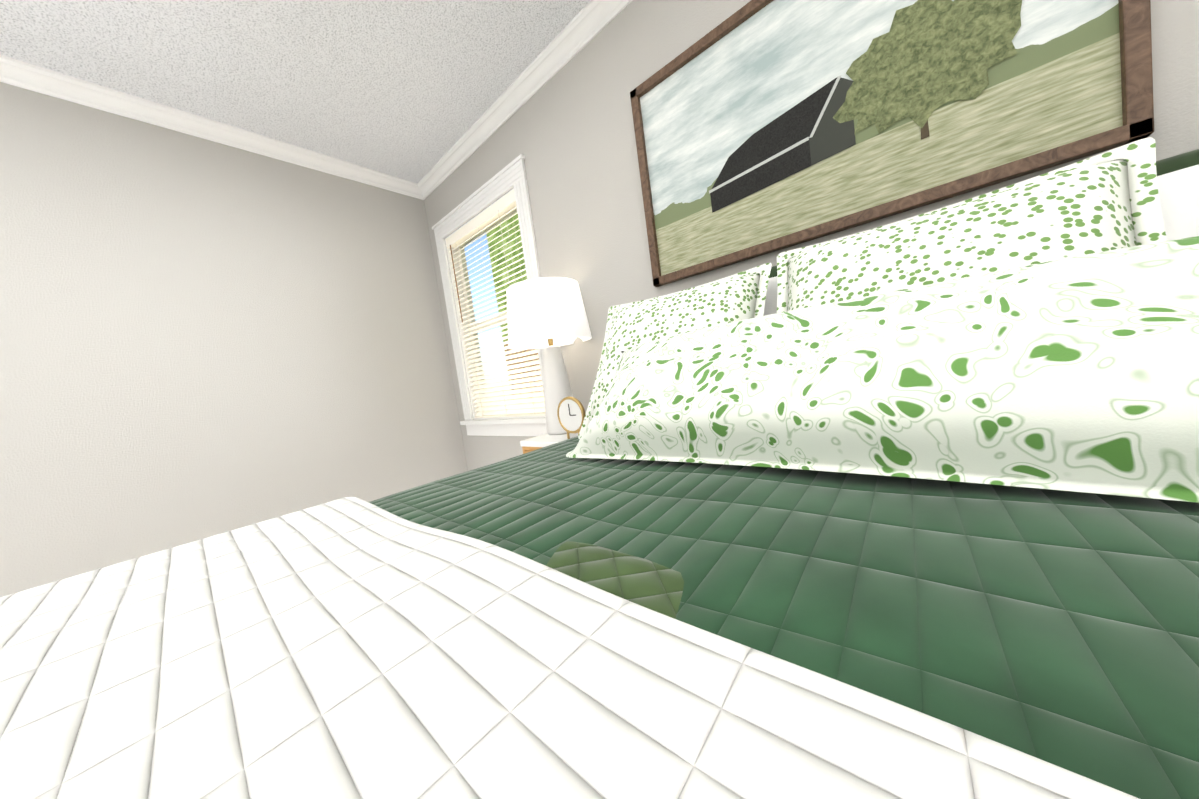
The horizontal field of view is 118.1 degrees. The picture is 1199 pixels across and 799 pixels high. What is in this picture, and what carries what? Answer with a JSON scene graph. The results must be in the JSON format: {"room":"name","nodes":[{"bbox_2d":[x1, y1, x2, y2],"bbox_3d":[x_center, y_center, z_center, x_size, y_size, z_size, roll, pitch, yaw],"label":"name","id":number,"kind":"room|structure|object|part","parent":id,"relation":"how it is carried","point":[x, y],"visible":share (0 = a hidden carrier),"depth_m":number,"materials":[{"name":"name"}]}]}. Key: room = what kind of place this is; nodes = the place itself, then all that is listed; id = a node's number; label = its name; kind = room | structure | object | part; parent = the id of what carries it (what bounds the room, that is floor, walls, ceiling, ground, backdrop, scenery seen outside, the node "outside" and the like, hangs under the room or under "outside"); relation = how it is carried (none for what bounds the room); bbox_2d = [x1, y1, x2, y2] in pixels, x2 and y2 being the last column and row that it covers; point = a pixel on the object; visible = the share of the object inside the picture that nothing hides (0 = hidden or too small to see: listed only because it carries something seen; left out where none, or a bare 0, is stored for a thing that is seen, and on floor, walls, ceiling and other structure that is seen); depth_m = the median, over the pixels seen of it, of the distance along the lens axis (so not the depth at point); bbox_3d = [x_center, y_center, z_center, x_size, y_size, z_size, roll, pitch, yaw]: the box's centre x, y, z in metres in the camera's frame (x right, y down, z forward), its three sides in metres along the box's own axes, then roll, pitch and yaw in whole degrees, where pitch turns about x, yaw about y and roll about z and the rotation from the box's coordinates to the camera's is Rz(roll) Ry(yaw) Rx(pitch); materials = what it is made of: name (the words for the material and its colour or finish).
{"room":"bedroom","nodes":[
{"label":"bedroom","id":0,"kind":"room"},
{"bbox_2d":[0,82,467,596],"bbox_3d":[-2.499,-0.132,1.413,0.140,2.440,4.180,-4,5,41],"label":"wall","id":1,"kind":"structure","parent":0,"point":[201,338],"depth_m":1.81,"materials":[{"name":"grey paint"}]},
{"bbox_2d":[0,54,415,197],"bbox_3d":[-2.580,-1.306,1.268,0.064,0.078,3.720,-4,5,41],"label":"crown molding","id":2,"kind":"structure","parent":1,"relation":"attached to","point":[14,72],"depth_m":1.81,"materials":[{"name":"white"}]},
{"bbox_2d":[0,0,590,182],"bbox_3d":[-0.657,-1.543,-0.404,5.460,0.100,4.180,-4,5,41],"label":"ceiling","id":3,"kind":"structure","parent":0,"point":[411,90],"depth_m":1.62,"materials":[{"name":"white paint"}]},
{"bbox_2d":[424,0,1198,470],"bbox_3d":[0.806,-0.566,1.208,5.180,2.440,0.140,-4,5,41],"label":"wall","id":4,"kind":"structure","parent":0,"point":[566,130],"depth_m":1.69,"materials":[{"name":"grey paint"}]},
{"bbox_2d":[432,154,547,435],"bbox_3d":[-0.695,-0.547,2.449,1.110,1.596,0.190,-4,5,41],"label":"window","id":5,"kind":"structure","parent":4,"relation":"in","point":[506,179],"depth_m":2.46,"materials":[{"name":"white"}]},
{"bbox_2d":[445,189,515,247],"bbox_3d":[-0.791,-1.175,2.394,0.842,0.066,0.064,-4,5,41],"label":"blind headrail","id":6,"kind":"object","parent":5,"relation":"attached to","point":[490,214],"visible":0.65,"depth_m":2.34,"materials":[{"name":"white plastic"}]},
{"bbox_2d":[450,245,462,322],"bbox_3d":[-1.041,-0.841,2.615,0.010,0.560,0.009,-4,5,41],"label":"blind wand","id":7,"kind":"object","parent":6,"relation":"hanging from","point":[456,284],"visible":0.98,"depth_m":2.61,"materials":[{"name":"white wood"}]},
{"bbox_2d":[456,247,482,413],"bbox_3d":[-0.945,-0.502,2.614,0.002,1.276,0.002,-4,5,41],"label":"blind cord","id":8,"kind":"object","parent":6,"relation":"hanging from","point":[456,247],"depth_m":2.61,"materials":[{"name":"white fabric"}]},
{"bbox_2d":[478,228,506,412],"bbox_3d":[-0.719,-0.520,2.419,0.002,1.276,0.002,-4,5,41],"label":"blind cord","id":9,"kind":"object","parent":6,"relation":"hanging from","point":[478,228],"depth_m":2.42,"materials":[{"name":"white fabric"}]},
{"bbox_2d":[485,229,510,394],"bbox_3d":[-0.684,-0.527,2.460,0.002,1.276,0.002,-4,5,41],"label":"blind cord","id":10,"kind":"object","parent":6,"relation":"hanging from","point":[496,302],"depth_m":2.44,"materials":[{"name":"white fabric"}]},
{"bbox_2d":[498,210,534,411],"bbox_3d":[-0.515,-0.535,2.235,0.054,1.276,0.006,-6,4,29],"label":"blind cord","id":11,"kind":"object","parent":6,"relation":"hanging from","point":[498,210],"depth_m":2.22,"materials":[{"name":"white fabric"}]},
{"bbox_3d":[-0.667,-0.553,2.482,0.846,1.336,0.052,-4,5,41],"label":"left window sash","id":12,"kind":"part","parent":5,"relation":"part of","materials":[{"name":"white wood"}]},
{"bbox_3d":[-0.662,-0.554,2.487,0.756,1.246,0.003,-4,5,41],"label":"glass","id":13,"kind":"part","parent":5,"relation":"part of","materials":[{"name":"clear glass"}]},
{"bbox_3d":[-0.615,0.112,2.482,0.834,0.018,0.052,-4,5,41],"label":"left window blind bottom rail","id":14,"kind":"part","parent":5,"relation":"part of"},
{"bbox_2d":[416,0,631,199],"bbox_3d":[0.583,-1.720,1.052,5.180,0.078,0.064,-4,5,41],"label":"crown molding","id":15,"kind":"structure","parent":4,"relation":"attached to","point":[589,22],"depth_m":1.87,"materials":[{"name":"white"}]},
{"bbox_2d":[630,0,1153,286],"bbox_3d":[0.660,-0.931,1.148,1.240,0.810,0.034,-4,5,41],"label":"framed picture","id":16,"kind":"object","parent":4,"relation":"attached to","point":[762,127],"visible":0.96,"depth_m":1.06,"materials":[{"name":"brown wood"}]},
{"bbox_3d":[-0.317,0.968,-0.234,5.460,0.100,4.180,-4,5,41],"label":"floor","id":17,"kind":"structure","parent":0,"visible":0},
{"bbox_2d":[520,433,577,453],"bbox_3d":[-0.004,0.447,1.688,0.568,0.590,0.381,-4,5,41],"label":"nightstand","id":18,"kind":"object","parent":17,"relation":"on","point":[535,443],"visible":0.04,"depth_m":1.67,"materials":[{"name":"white wood"}]},
{"bbox_2d":[506,277,591,434],"bbox_3d":[-0.233,-0.210,1.796,0.413,0.754,0.413,-4,5,41],"label":"lamp","id":19,"kind":"object","parent":18,"relation":"on","point":[548,315],"visible":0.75,"depth_m":1.64,"materials":[{"name":"white ceramic"}]},
{"bbox_3d":[-0.261,-0.415,1.782,0.413,0.275,0.413,-4,5,41],"label":"lamp shade","id":20,"kind":"part","parent":19,"relation":"part of","materials":[{"name":"white fabric"}]},
{"bbox_2d":[557,396,585,438],"bbox_3d":[-0.120,0.079,1.548,0.162,0.186,0.020,-4,5,41],"label":"clock","id":21,"kind":"object","parent":18,"relation":"on","point":[571,413],"visible":0.9,"depth_m":1.54,"materials":[{"name":"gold metal"}]},
{"bbox_2d":[0,137,1198,798],"bbox_3d":[0.211,0.239,0.280,1.868,1.132,2.176,-4,5,41],"label":"bed","id":22,"kind":"object","parent":17,"relation":"on","point":[906,509],"visible":1,"depth_m":0.30,"materials":[{"name":"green fabric"}]},
{"bbox_2d":[578,262,771,439],"bbox_3d":[0.191,-0.124,1.022,0.540,0.500,0.145,-5,-27,38],"label":"pillow","id":23,"kind":"object","parent":22,"relation":"on","point":[747,294],"depth_m":0.99,"materials":[{"name":"white fabric"}]},
{"bbox_2d":[755,137,1198,452],"bbox_3d":[0.598,-0.166,0.670,0.560,0.520,0.146,-4,-27,45],"label":"pillow","id":24,"kind":"object","parent":22,"relation":"on","point":[1113,199],"depth_m":0.59,"materials":[{"name":"white fabric"}]},
{"label":"outside","id":25,"kind":"structure","parent":0,"visible":0},
{"bbox_2d":[487,212,544,403],"bbox_3d":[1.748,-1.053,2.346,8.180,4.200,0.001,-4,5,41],"label":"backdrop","id":26,"kind":"structure","parent":25,"point":[508,245],"depth_m":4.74,"materials":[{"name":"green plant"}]}
]}

